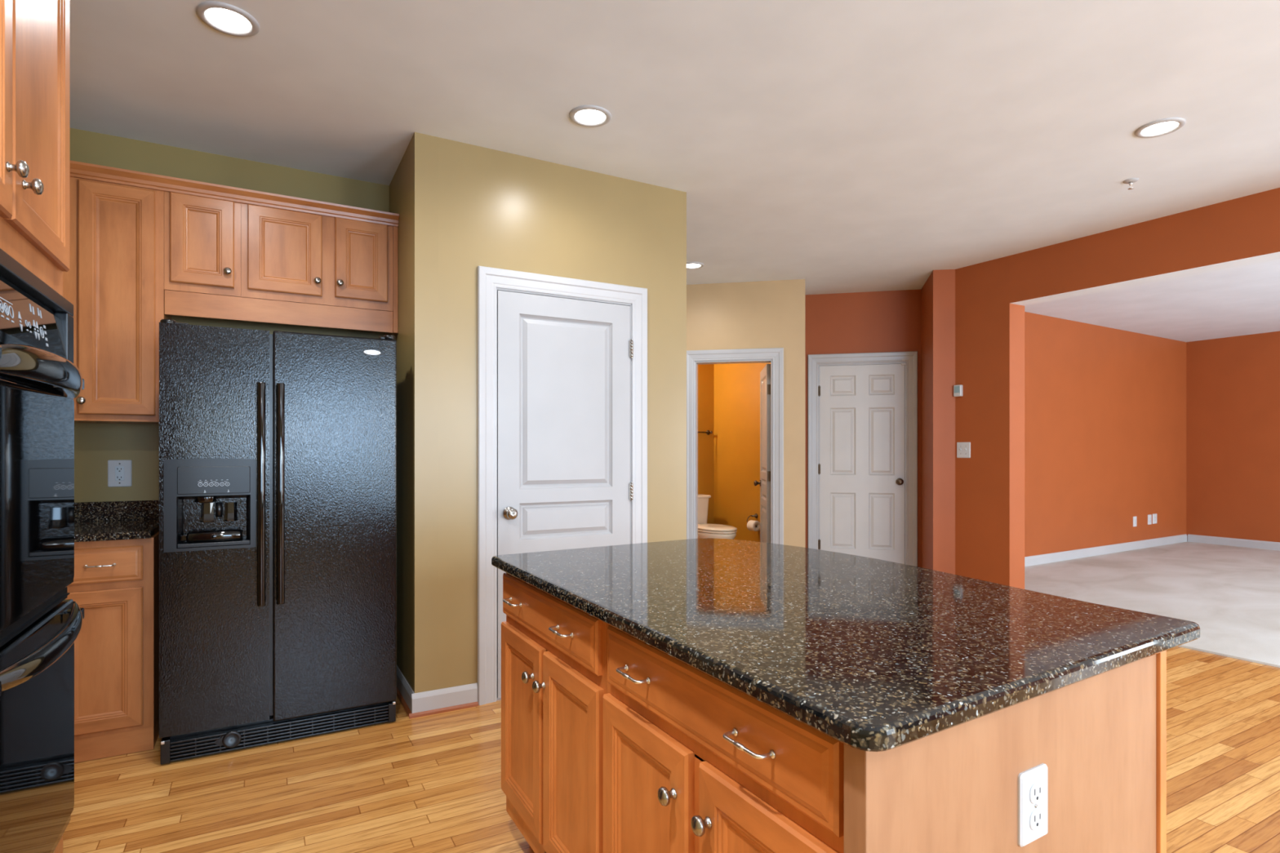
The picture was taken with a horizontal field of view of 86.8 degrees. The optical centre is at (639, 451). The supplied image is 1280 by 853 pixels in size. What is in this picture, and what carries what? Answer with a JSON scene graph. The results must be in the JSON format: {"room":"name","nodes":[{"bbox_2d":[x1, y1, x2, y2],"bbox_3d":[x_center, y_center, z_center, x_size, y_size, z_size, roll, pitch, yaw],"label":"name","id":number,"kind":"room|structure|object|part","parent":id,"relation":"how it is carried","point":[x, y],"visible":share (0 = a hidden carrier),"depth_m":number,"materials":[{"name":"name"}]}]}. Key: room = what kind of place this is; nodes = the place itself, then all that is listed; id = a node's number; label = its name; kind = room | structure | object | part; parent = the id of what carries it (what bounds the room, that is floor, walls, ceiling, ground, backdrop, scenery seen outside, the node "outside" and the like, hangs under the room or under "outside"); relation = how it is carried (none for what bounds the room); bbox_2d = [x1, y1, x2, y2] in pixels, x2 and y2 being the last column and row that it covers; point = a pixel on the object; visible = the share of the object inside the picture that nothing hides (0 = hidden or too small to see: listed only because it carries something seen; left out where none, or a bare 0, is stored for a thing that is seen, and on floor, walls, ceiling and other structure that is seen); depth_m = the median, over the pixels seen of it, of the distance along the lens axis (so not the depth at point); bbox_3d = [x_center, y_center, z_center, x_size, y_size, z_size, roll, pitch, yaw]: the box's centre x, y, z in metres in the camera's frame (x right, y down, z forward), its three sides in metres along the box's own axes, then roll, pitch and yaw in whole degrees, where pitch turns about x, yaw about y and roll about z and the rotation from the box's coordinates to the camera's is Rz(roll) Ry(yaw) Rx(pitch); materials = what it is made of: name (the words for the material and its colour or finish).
{"room":"kitchen","nodes":[
{"label":"kitchen","id":0,"kind":"room"},
{"bbox_2d":[69,127,389,502],"bbox_3d":[-2.179,-0.132,3.468,1.685,2.743,0.120,0,0,-29],"label":"wall","id":1,"kind":"structure","parent":0,"point":[95,444],"depth_m":3.30,"materials":[{"name":"green paint"}]},
{"bbox_2d":[74,499,159,522],"bbox_3d":[-2.594,0.280,3.155,0.653,0.091,0.021,0,0,-29],"label":"backsplash","id":2,"kind":"structure","parent":1,"relation":"attached to","point":[131,509],"depth_m":3.21,"materials":[{"name":"black stone"}]},
{"bbox_2d":[62,176,171,424],"bbox_3d":[-2.511,-0.670,3.019,0.664,1.071,0.340,0,0,-29],"label":"upper cabinet","id":3,"kind":"object","parent":1,"relation":"attached to","point":[113,282],"visible":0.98,"depth_m":2.99,"materials":[{"name":"brown wood"}]},
{"bbox_3d":[-2.398,-0.220,2.906,0.033,0.033,0.032,0,0,-29],"label":"knob","id":4,"kind":"part","parent":3,"relation":"part of","materials":[{"name":"silver metal"}]},
{"bbox_3d":[-2.304,-0.669,2.987,0.273,1.012,0.019,0,0,-29],"label":"cabinet door","id":5,"kind":"part","parent":3,"relation":"part of","materials":[{"name":"brown wood"}]},
{"bbox_2d":[107,459,132,487],"bbox_3d":[-2.479,0.103,3.226,0.092,0.128,0.010,0,0,-29],"label":"outlet","id":6,"kind":"object","parent":1,"relation":"attached to","point":[119,471],"visible":1,"depth_m":3.22,"materials":[{"name":"white plastic"}]},
{"bbox_2d":[115,466,124,480],"bbox_3d":[-2.478,0.103,3.224,0.034,0.068,0.004,0,0,-29],"label":"receptacle","id":7,"kind":"object","parent":6,"relation":"attached to","point":[119,470],"depth_m":3.22,"materials":[{"name":"grey plastic"}]},
{"bbox_2d":[164,191,241,297],"bbox_3d":[-2.089,-0.972,3.254,0.301,0.468,0.340,0,0,-29],"label":"upper cabinet","id":8,"kind":"object","parent":1,"relation":"attached to","point":[202,235],"visible":0.99,"depth_m":3.14,"materials":[{"name":"brown wood"}]},
{"bbox_3d":[-1.929,-0.845,3.167,0.033,0.033,0.032,0,0,-29],"label":"knob","id":9,"kind":"part","parent":8,"relation":"part of","materials":[{"name":"silver metal"}]},
{"bbox_2d":[241,203,397,335],"bbox_3d":[-1.645,-0.916,3.501,0.712,0.580,0.340,0,0,-29],"label":"upper cabinet","id":10,"kind":"object","parent":1,"relation":"attached to","point":[288,255],"depth_m":3.37,"materials":[{"name":"brown wood"}]},
{"bbox_2d":[69,160,399,226],"bbox_3d":[-1.999,-1.212,3.141,1.678,0.056,0.042,0,0,-29],"label":"crown molding","id":11,"kind":"structure","parent":10,"relation":"attached to","point":[77,169],"depth_m":3.17,"materials":[{"name":"brown wood"}]},
{"bbox_2d":[164,289,392,333],"bbox_3d":[-1.735,-0.681,3.327,0.989,0.111,0.018,0,0,-29],"label":"trim panel","id":12,"kind":"object","parent":10,"relation":"attached to","point":[184,304],"visible":1,"depth_m":3.29,"materials":[{"name":"brown wood"}]},
{"bbox_3d":[-1.730,-0.979,3.306,0.322,0.405,0.019,0,0,-29],"label":"cabinet door","id":13,"kind":"part","parent":10,"relation":"part of","materials":[{"name":"brown wood"}]},
{"bbox_3d":[-1.596,-0.847,3.352,0.033,0.033,0.032,0,0,-29],"label":"knob","id":14,"kind":"part","parent":10,"relation":"part of","materials":[{"name":"silver metal"}]},
{"bbox_3d":[-1.507,-0.849,3.402,0.033,0.033,0.032,0,0,-29],"label":"knob","id":15,"kind":"part","parent":10,"relation":"part of","materials":[{"name":"silver metal"}]},
{"bbox_3d":[-1.428,-0.982,3.475,0.251,0.403,0.019,0,0,-29],"label":"cabinet door","id":16,"kind":"part","parent":10,"relation":"part of","materials":[{"name":"brown wood"}]},
{"bbox_3d":[-1.354,-0.916,3.685,0.022,0.580,0.284,0,0,-29],"label":"filler strip","id":17,"kind":"part","parent":10,"relation":"part of","materials":[{"name":"brown wood"}]},
{"bbox_2d":[389,132,414,693],"bbox_3d":[-1.214,-0.132,3.574,0.110,2.743,0.834,0,0,-29],"label":"wall","id":18,"kind":"structure","parent":0,"point":[402,186],"depth_m":3.37,"materials":[{"name":"green paint"}]},
{"bbox_2d":[396,665,413,716],"bbox_3d":[-1.249,1.188,3.494,0.028,0.105,0.730,0,0,-29],"label":"baseboard","id":19,"kind":"structure","parent":18,"relation":"attached to","point":[404,691],"depth_m":3.33,"materials":[{"name":"white paint"}]},
{"bbox_3d":[-1.255,1.231,3.490,0.014,0.018,0.730,0,0,-29],"label":"shoe moulding","id":20,"kind":"part","parent":19,"relation":"part of","materials":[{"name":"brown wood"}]},
{"bbox_2d":[414,132,686,693],"bbox_3d":[-0.423,-0.132,3.601,1.520,2.743,0.115,0,0,-29],"label":"wall","id":21,"kind":"structure","parent":0,"point":[497,209],"depth_m":3.32,"materials":[{"name":"beige paint"}]},
{"bbox_2d":[408,683,478,719],"bbox_3d":[-0.935,1.188,3.235,0.324,0.105,0.028,0,0,-29],"label":"baseboard","id":22,"kind":"structure","parent":21,"relation":"attached to","point":[464,696],"depth_m":3.23,"materials":[{"name":"white paint"}]},
{"bbox_3d":[-0.932,1.231,3.228,0.324,0.018,0.014,0,0,-29],"label":"shoe moulding","id":23,"kind":"part","parent":22,"relation":"part of","materials":[{"name":"brown wood"}]},
{"bbox_2d":[477,266,647,705],"bbox_3d":[-0.405,0.165,3.599,0.952,2.150,0.137,0,0,-29],"label":"door frame","id":24,"kind":"structure","parent":21,"relation":"attached to","point":[489,278],"depth_m":3.36,"materials":[{"name":"white paint"}]},
{"bbox_2d":[497,290,633,697],"bbox_3d":[-0.365,0.212,3.543,0.764,2.032,0.102,0,0,-29],"label":"door","id":25,"kind":"structure","parent":21,"relation":"in","point":[563,364],"depth_m":3.54,"materials":[{"name":"white paint"}]},
{"bbox_3d":[-0.641,0.308,3.370,0.066,0.066,0.067,0,0,-29],"label":"knob","id":26,"kind":"part","parent":25,"relation":"part of","materials":[{"name":"silver metal"}]},
{"bbox_2d":[62,646,1279,852],"bbox_3d":[0.682,1.270,3.298,6.800,0.060,10.900,0,0,-29],"label":"floor","id":27,"kind":"structure","parent":0,"point":[429,784],"depth_m":2.49,"materials":[{"name":"brown wood"}]},
{"bbox_2d":[0,0,69,852],"bbox_3d":[-1.499,-0.012,1.194,0.658,2.504,0.925,0,0,-29],"label":"tall cabinet","id":28,"kind":"object","parent":27,"relation":"on","point":[34,34],"visible":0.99,"depth_m":1.50,"materials":[{"name":"brown wood"}]},
{"bbox_3d":[-1.137,-0.836,1.138,0.019,0.752,0.445,0,0,-29],"label":"cabinet door","id":29,"kind":"part","parent":28,"relation":"part of","materials":[{"name":"brown wood"}]},
{"bbox_3d":[-1.207,-0.550,1.314,0.032,0.033,0.033,0,0,-29],"label":"knob","id":30,"kind":"part","parent":28,"relation":"part of","materials":[{"name":"silver metal"}]},
{"bbox_3d":[-1.255,-0.045,1.330,0.003,2.370,0.925,0,0,-29],"label":"frame","id":31,"kind":"part","parent":28,"relation":"part of","materials":[{"name":"brown wood"}]},
{"bbox_3d":[-1.255,-0.550,1.401,0.032,0.033,0.033,0,0,-29],"label":"knob","id":32,"kind":"part","parent":28,"relation":"part of","materials":[{"name":"silver metal"}]},
{"bbox_3d":[-1.358,-0.836,1.534,0.019,0.752,0.443,0,0,-29],"label":"cabinet door","id":33,"kind":"part","parent":28,"relation":"part of","materials":[{"name":"brown wood"}]},
{"bbox_2d":[0,248,84,852],"bbox_3d":[-1.396,0.267,1.187,0.615,1.246,0.763,0,0,-29],"label":"double oven","id":34,"kind":"object","parent":28,"relation":"in","point":[40,380],"visible":1,"depth_m":1.34,"materials":[{"name":"black metal"}]},
{"bbox_2d":[0,297,14,323],"bbox_3d":[-1.146,-0.257,1.225,0.005,0.036,0.080,0,0,-29],"label":"print","id":35,"kind":"object","parent":34,"relation":"attached to","point":[6,304],"depth_m":1.23},
{"bbox_3d":[-1.201,-0.259,1.296,0.037,0.134,0.647,0,0,-29],"label":"control panel","id":36,"kind":"part","parent":34,"relation":"part of","materials":[{"name":"black glass"}]},
{"bbox_2d":[18,303,48,346],"bbox_3d":[-1.226,-0.263,1.367,0.009,0.075,0.186,0,0,-29],"label":"print","id":37,"kind":"object","parent":34,"relation":"attached to","point":[33,329],"depth_m":1.37},
{"bbox_3d":[-1.208,0.881,1.292,0.041,0.018,0.763,0,0,-29],"label":"trim","id":38,"kind":"part","parent":34,"relation":"part of","materials":[{"name":"brown wood"}]},
{"bbox_2d":[64,532,159,763],"bbox_3d":[-2.440,0.798,2.888,0.661,0.884,0.639,0,0,-29],"label":"base cabinet","id":39,"kind":"object","parent":27,"relation":"on","point":[116,583],"visible":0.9,"depth_m":2.75,"materials":[{"name":"brown wood"}]},
{"bbox_3d":[-2.154,0.456,2.699,0.103,0.013,0.031,0,0,-29],"label":"bar pull","id":40,"kind":"part","parent":39,"relation":"part of","materials":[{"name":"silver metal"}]},
{"bbox_3d":[-2.168,0.840,2.719,0.280,0.568,0.019,0,0,-29],"label":"cabinet door","id":41,"kind":"part","parent":39,"relation":"part of","materials":[{"name":"brown wood"}]},
{"bbox_3d":[-2.168,0.456,2.719,0.280,0.141,0.019,0,0,-29],"label":"drawer","id":42,"kind":"part","parent":39,"relation":"part of","materials":[{"name":"brown wood"}]},
{"bbox_2d":[74,499,159,542],"bbox_3d":[-2.445,0.295,2.891,0.655,0.120,0.627,0,0,-29],"label":"countertop","id":43,"kind":"structure","parent":39,"relation":"on","point":[101,521],"depth_m":3.14,"materials":[{"name":"black stone"}]},
{"bbox_2d":[159,319,396,764],"bbox_3d":[-1.668,0.351,3.179,0.897,1.778,0.802,0,0,-29],"label":"refrigerator","id":44,"kind":"object","parent":27,"relation":"on","point":[277,450],"visible":1,"depth_m":2.85,"materials":[{"name":"black metal"}]},
{"bbox_3d":[-1.739,0.212,2.747,0.317,0.370,0.009,0,0,-29],"label":"dispenser frame","id":45,"kind":"part","parent":44,"relation":"part of","materials":[{"name":"black plastic"}]},
{"bbox_2d":[197,480,229,486],"bbox_3d":[-1.727,0.127,2.744,0.110,0.026,0.001,0,0,-29],"label":"print","id":46,"kind":"object","parent":44,"relation":"attached to","point":[200,482],"depth_m":2.74},
{"bbox_3d":[-1.726,0.115,2.747,0.251,0.110,0.004,0,0,-29],"label":"control panel","id":47,"kind":"part","parent":44,"relation":"part of","materials":[{"name":"black plastic"}]},
{"bbox_3d":[-1.747,0.309,2.796,0.382,1.638,0.085,0,0,-29],"label":"freezer door","id":48,"kind":"part","parent":44,"relation":"part of","materials":[{"name":"black metal"}]},
{"bbox_3d":[-1.744,0.240,2.806,0.026,0.060,0.025,0,0,-29],"label":"water spout","id":49,"kind":"part","parent":44,"relation":"part of","materials":[{"name":"black plastic"}]},
{"bbox_3d":[-1.571,0.175,2.809,0.031,0.922,0.062,0,0,-29],"label":"handle","id":50,"kind":"part","parent":44,"relation":"part of","materials":[{"name":"black plastic"}]},
{"bbox_3d":[-1.510,0.175,2.844,0.031,0.922,0.062,0,0,-29],"label":"handle","id":51,"kind":"part","parent":44,"relation":"part of","materials":[{"name":"black plastic"}]},
{"bbox_3d":[-1.352,0.315,3.016,0.498,1.655,0.085,0,0,-29],"label":"fridge door","id":52,"kind":"part","parent":44,"relation":"part of","materials":[{"name":"black metal"}]},
{"bbox_2d":[501,572,607,852],"bbox_3d":[0.045,0.799,2.000,0.776,0.882,0.719,0,0,-29],"label":"base cabinet","id":53,"kind":"object","parent":27,"relation":"on","point":[554,652],"visible":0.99,"depth_m":1.77,"materials":[{"name":"brown wood"}]},
{"bbox_3d":[-0.381,0.446,2.001,0.031,0.013,0.103,0,0,-29],"label":"bar pull","id":54,"kind":"part","parent":53,"relation":"part of","materials":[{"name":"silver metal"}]},
{"bbox_3d":[-0.348,0.803,1.994,0.019,0.530,0.347,0,0,-29],"label":"cabinet door","id":55,"kind":"part","parent":53,"relation":"part of","materials":[{"name":"brown wood"}]},
{"bbox_3d":[-0.311,0.624,1.875,0.032,0.033,0.033,0,0,-29],"label":"knob","id":56,"kind":"part","parent":53,"relation":"part of","materials":[{"name":"silver metal"}]},
{"bbox_3d":[-0.270,0.624,1.801,0.032,0.033,0.033,0,0,-29],"label":"knob","id":57,"kind":"part","parent":53,"relation":"part of","materials":[{"name":"silver metal"}]},
{"bbox_3d":[-0.262,0.446,1.838,0.019,0.127,0.689,0,0,-29],"label":"drawer","id":58,"kind":"part","parent":53,"relation":"part of","materials":[{"name":"brown wood"}]},
{"bbox_3d":[-0.199,0.446,1.675,0.031,0.013,0.103,0,0,-29],"label":"bar pull","id":59,"kind":"part","parent":53,"relation":"part of","materials":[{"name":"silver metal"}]},
{"bbox_3d":[-0.171,0.803,1.676,0.019,0.530,0.340,0,0,-29],"label":"cabinet door","id":60,"kind":"part","parent":53,"relation":"part of","materials":[{"name":"brown wood"}]},
{"bbox_2d":[697,493,737,539],"bbox_3d":[0.692,0.857,7.095,0.472,0.766,0.892,0,0,-29],"label":"toilet","id":61,"kind":"object","parent":27,"relation":"on","point":[704,530],"visible":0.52,"depth_m":6.86,"materials":[{"name":"beige ceramic"}]},
{"bbox_3d":[0.528,0.672,7.389,0.444,0.335,0.200,0,0,-29],"label":"tank","id":62,"kind":"part","parent":61,"relation":"part of","materials":[{"name":"beige ceramic"}]},
{"bbox_3d":[0.530,0.489,7.385,0.472,0.030,0.228,0,0,-29],"label":"tank lid","id":63,"kind":"part","parent":61,"relation":"part of","materials":[{"name":"beige ceramic"}]},
{"bbox_3d":[0.769,0.801,6.957,0.376,0.021,0.570,0,0,-29],"label":"seat","id":64,"kind":"part","parent":61,"relation":"part of","materials":[{"name":"beige ceramic"}]},
{"bbox_3d":[0.769,0.773,6.957,0.380,0.027,0.576,0,0,-29],"label":"lid","id":65,"kind":"part","parent":61,"relation":"part of","materials":[{"name":"beige ceramic"}]},
{"bbox_2d":[603,623,1166,852],"bbox_3d":[0.423,0.799,1.351,0.805,0.882,0.779,0,0,-29],"label":"base cabinet","id":66,"kind":"object","parent":27,"relation":"on","point":[693,762],"visible":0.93,"depth_m":1.08,"materials":[{"name":"brown wood"}]},
{"bbox_3d":[-0.018,0.446,1.350,0.031,0.013,0.103,0,0,-29],"label":"bar pull","id":67,"kind":"part","parent":66,"relation":"part of","materials":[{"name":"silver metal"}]},
{"bbox_3d":[0.007,0.803,1.356,0.019,0.530,0.341,0,0,-29],"label":"cabinet door","id":68,"kind":"part","parent":66,"relation":"part of","materials":[{"name":"brown wood"}]},
{"bbox_3d":[0.049,0.624,1.229,0.032,0.033,0.033,0,0,-29],"label":"knob","id":69,"kind":"part","parent":66,"relation":"part of","materials":[{"name":"silver metal"}]},
{"bbox_3d":[0.102,0.624,1.133,0.032,0.033,0.033,0,0,-29],"label":"knob","id":70,"kind":"part","parent":66,"relation":"part of","materials":[{"name":"silver metal"}]},
{"bbox_3d":[0.107,0.749,1.196,0.002,0.782,0.742,0,0,-29],"label":"frame","id":71,"kind":"part","parent":66,"relation":"part of","materials":[{"name":"brown wood"}]},
{"bbox_3d":[0.097,0.446,1.194,0.019,0.127,0.685,0,0,-29],"label":"drawer","id":72,"kind":"part","parent":66,"relation":"part of","materials":[{"name":"brown wood"}]},
{"bbox_3d":[0.161,0.446,1.029,0.031,0.013,0.103,0,0,-29],"label":"bar pull","id":73,"kind":"part","parent":66,"relation":"part of","materials":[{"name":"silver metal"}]},
{"bbox_3d":[0.190,0.803,1.027,0.019,0.530,0.339,0,0,-29],"label":"cabinet door","id":74,"kind":"part","parent":66,"relation":"part of","materials":[{"name":"brown wood"}]},
{"bbox_2d":[491,537,1199,751],"bbox_3d":[0.332,0.341,1.724,1.030,0.030,1.577,0,0,-29],"label":"countertop","id":75,"kind":"structure","parent":66,"relation":"on","point":[868,654],"depth_m":1.26,"materials":[{"name":"black stone"}]},
{"bbox_3d":[0.593,0.799,1.036,0.765,0.882,0.036,0,0,-31],"label":"panel","id":76,"kind":"part","parent":66,"relation":"part of","materials":[{"name":"brown wood"}]},
{"bbox_2d":[1017,763,1048,847],"bbox_3d":[0.586,0.525,1.005,0.072,0.107,0.009,0,0,-31],"label":"outlet","id":77,"kind":"object","parent":66,"relation":"attached to","point":[1033,783],"visible":1,"depth_m":1.00,"materials":[{"name":"white plastic"}]},
{"bbox_2d":[1029,808,1043,830],"bbox_3d":[0.587,0.544,1.003,0.033,0.029,0.004,0,0,-31],"label":"receptacle","id":78,"kind":"object","parent":77,"relation":"attached to","point":[1036,815],"depth_m":1.00,"materials":[{"name":"white plastic"}]},
{"bbox_2d":[1029,782,1043,804],"bbox_3d":[0.587,0.505,1.003,0.033,0.029,0.004,0,0,-31],"label":"receptacle","id":79,"kind":"object","parent":77,"relation":"attached to","point":[1036,788],"depth_m":1.00,"materials":[{"name":"white plastic"}]},
{"bbox_3d":[0.934,0.799,1.235,0.025,0.882,0.037,0,0,-29],"label":"corner post","id":80,"kind":"part","parent":66,"relation":"part of","materials":[{"name":"brown wood"}]},
{"bbox_2d":[69,0,1279,342],"bbox_3d":[3.172,-1.553,4.684,12.500,0.100,10.900,0,0,-29],"label":"ceiling","id":81,"kind":"structure","parent":0,"point":[837,146],"depth_m":2.95,"materials":[{"name":"paint"}]},
{"bbox_2d":[195,1,259,36],"bbox_3d":[-1.430,-1.498,2.353,0.188,0.009,0.188,0,0,-29],"label":"recessed light","id":82,"kind":"object","parent":81,"relation":"in","point":[224,18],"visible":1,"depth_m":2.35,"materials":[{"name":"white paint"}]},
{"bbox_2d":[568,105,611,127],"bbox_3d":[-0.222,-1.498,3.029,0.188,0.009,0.188,0,0,-29],"label":"recessed light","id":83,"kind":"object","parent":81,"relation":"in","point":[590,116],"visible":1,"depth_m":3.02,"materials":[{"name":"white paint"}]},
{"bbox_2d":[686,262,703,269],"bbox_3d":[0.421,-1.498,5.453,0.188,0.009,0.188,0,0,-29],"label":"recessed light","id":84,"kind":"object","parent":81,"relation":"in","point":[690,265],"visible":0.81,"depth_m":5.45,"materials":[{"name":"white paint"}]},
{"bbox_2d":[1123,177,1138,189],"bbox_3d":[2.719,-1.480,3.751,0.072,0.046,0.072,0,0,-29],"label":"sprinkler","id":85,"kind":"object","parent":81,"relation":"attached to","point":[1131,180],"visible":1,"depth_m":3.74,"materials":[{"name":"white paint"}]},
{"bbox_2d":[1134,117,1186,137],"bbox_3d":[2.408,-1.498,3.137,0.188,0.009,0.188,0,0,-29],"label":"recessed light","id":86,"kind":"object","parent":81,"relation":"in","point":[1163,126],"visible":1,"depth_m":3.13,"materials":[{"name":"white paint"}]},
{"bbox_2d":[697,364,714,524],"bbox_3d":[0.170,-0.132,7.385,1.480,2.743,0.100,0,0,-29],"label":"wall","id":87,"kind":"structure","parent":0,"point":[705,371],"depth_m":7.65,"materials":[{"name":"orange paint"}]},
{"bbox_2d":[697,430,712,435],"bbox_3d":[0.526,-0.218,7.485,0.652,0.052,0.072,0,0,-29],"label":"towel bar","id":88,"kind":"object","parent":87,"relation":"attached to","point":[708,432],"visible":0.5,"depth_m":7.60,"materials":[{"name":"brown metal"}]},
{"bbox_2d":[714,362,770,542],"bbox_3d":[1.193,-0.132,7.170,0.100,2.743,1.470,0,0,-29],"label":"wall","id":89,"kind":"structure","parent":0,"point":[736,385],"depth_m":7.32,"materials":[{"name":"orange paint"}]},
{"bbox_2d":[746,513,757,526],"bbox_3d":[1.178,0.703,6.975,0.117,0.123,0.124,0,0,-29],"label":"toilet paper holder","id":90,"kind":"object","parent":89,"relation":"attached to","point":[755,515],"visible":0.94,"depth_m":7.01,"materials":[{"name":"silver metal"}]},
{"bbox_2d":[746,520,759,531],"bbox_3d":[1.170,0.760,6.950,0.108,0.108,0.102,0,0,-29],"label":"toilet paper roll","id":91,"kind":"object","parent":90,"relation":"hanging from","point":[751,525],"visible":0.96,"depth_m":6.91,"materials":[{"name":"white paper"}]},
{"bbox_2d":[686,279,804,547],"bbox_3d":[0.176,-0.132,6.199,2.594,2.743,0.115,0,0,11],"label":"wall","id":92,"kind":"structure","parent":0,"point":[762,314],"depth_m":5.93,"materials":[{"name":"beige paint"}]},
{"bbox_2d":[686,347,783,544],"bbox_3d":[0.838,0.166,6.067,0.875,2.148,0.157,0,0,11],"label":"door frame","id":93,"kind":"structure","parent":92,"relation":"attached to","point":[776,354],"depth_m":5.98,"materials":[{"name":"white paint"}]},
{"bbox_2d":[753,364,770,542],"bbox_3d":[1.153,0.219,6.417,0.102,2.018,0.669,0,0,5],"label":"door","id":94,"kind":"structure","parent":92,"relation":"in","point":[765,375],"depth_m":6.26,"materials":[{"name":"white paint"}]},
{"bbox_3d":[1.159,0.310,6.692,0.067,0.066,0.066,0,0,5],"label":"knob","id":95,"kind":"part","parent":94,"relation":"part of","materials":[{"name":"brown metal"}]},
{"bbox_2d":[804,289,805,547],"bbox_3d":[1.466,-0.132,6.216,0.099,2.743,0.644,0,0,14],"label":"wall","id":96,"kind":"structure","parent":0,"point":[805,290],"depth_m":6.29,"materials":[{"name":"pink paint"}]},
{"bbox_2d":[805,288,921,567],"bbox_3d":[2.081,-0.132,6.434,1.190,2.743,0.110,0,0,13],"label":"wall","id":97,"kind":"structure","parent":0,"point":[887,321],"depth_m":6.37,"materials":[{"name":"orange paint"}]},
{"bbox_2d":[817,359,906,564],"bbox_3d":[2.082,0.185,6.369,0.789,2.086,0.107,0,0,13],"label":"door","id":98,"kind":"structure","parent":97,"relation":"in","point":[861,470],"depth_m":6.38,"materials":[{"name":"white paint"}]},
{"bbox_3d":[2.411,0.278,6.275,0.066,0.066,0.067,0,0,13],"label":"knob","id":99,"kind":"part","parent":98,"relation":"part of","materials":[{"name":"brown metal"}]},
{"bbox_2d":[808,351,917,566],"bbox_3d":[2.095,0.156,6.414,0.983,2.168,0.122,0,0,13],"label":"door frame","id":100,"kind":"structure","parent":97,"relation":"attached to","point":[911,357],"depth_m":6.31,"materials":[{"name":"white paint"}]},
{"bbox_2d":[921,255,1024,589],"bbox_3d":[2.626,-0.132,5.751,0.470,2.743,1.198,0,0,-16],"label":"wall","id":101,"kind":"structure","parent":0,"point":[973,337],"depth_m":5.43,"materials":[{"name":"orange paint"}]},
{"bbox_2d":[953,384,962,396],"bbox_3d":[2.601,-0.499,5.539,0.031,0.094,0.067,0,0,-29],"label":"thermostat","id":102,"kind":"object","parent":101,"relation":"attached to","point":[957,389],"visible":1,"depth_m":5.52,"materials":[{"name":"white plastic"}]},
{"bbox_2d":[956,442,970,457],"bbox_3d":[2.627,-0.014,5.506,0.018,0.128,0.118,0,0,-31],"label":"light switch","id":103,"kind":"object","parent":101,"relation":"attached to","point":[963,449],"visible":1,"depth_m":5.51,"materials":[{"name":"white plastic"}]},
{"bbox_2d":[1024,311,1186,556],"bbox_3d":[5.038,-0.132,7.868,5.663,2.743,0.100,0,0,-31],"label":"wall","id":104,"kind":"structure","parent":0,"point":[1105,407],"depth_m":8.08,"materials":[{"name":"orange paint"}]},
{"bbox_2d":[1024,533,1186,566],"bbox_3d":[5.057,1.178,7.813,5.660,0.100,0.014,0,0,-31],"label":"baseboard","id":105,"kind":"structure","parent":104,"relation":"attached to","point":[1095,551],"depth_m":8.06,"materials":[{"name":"white paint"}]},
{"bbox_2d":[1133,516,1137,526],"bbox_3d":[6.230,0.878,8.521,0.085,0.128,0.009,0,0,-31],"label":"wall plate","id":106,"kind":"object","parent":104,"relation":"attached to","point":[1135,518],"visible":1,"depth_m":8.52,"materials":[{"name":"white plastic"}]},
{"bbox_2d":[1147,514,1151,524],"bbox_3d":[6.569,0.874,8.724,0.095,0.128,0.009,0,0,-31],"label":"wall plate","id":107,"kind":"object","parent":104,"relation":"attached to","point":[1149,517],"visible":1,"depth_m":8.72,"materials":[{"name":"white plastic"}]},
{"bbox_2d":[1152,513,1156,524],"bbox_3d":[6.689,0.870,8.796,0.115,0.128,0.009,0,0,-31],"label":"wall plate","id":108,"kind":"object","parent":104,"relation":"attached to","point":[1154,516],"visible":1,"depth_m":8.79,"materials":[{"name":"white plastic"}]},
{"bbox_2d":[1009,187,1279,306],"bbox_3d":[4.067,-1.321,3.325,0.194,0.365,4.464,0,0,-31],"label":"wall header","id":109,"kind":"structure","parent":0,"point":[1245,230],"depth_m":4.38,"materials":[{"name":"orange paint"}]},
{"bbox_2d":[1024,541,1279,667],"bbox_3d":[6.704,1.234,4.687,6.125,0.012,7.270,0,0,-29],"label":"floor","id":110,"kind":"structure","parent":0,"point":[1232,593],"depth_m":6.10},
{"bbox_2d":[1186,331,1279,542],"bbox_3d":[9.302,-0.132,6.132,0.100,2.743,7.468,0,0,-29],"label":"wall","id":111,"kind":"structure","parent":0,"point":[1233,384],"depth_m":8.84,"materials":[{"name":"orange paint"}]},
{"bbox_2d":[1187,533,1279,550],"bbox_3d":[9.241,1.178,6.125,0.014,0.100,7.180,0,0,-29],"label":"baseboard","id":112,"kind":"structure","parent":111,"relation":"attached to","point":[1191,538],"depth_m":8.81,"materials":[{"name":"white paint"}]}
]}

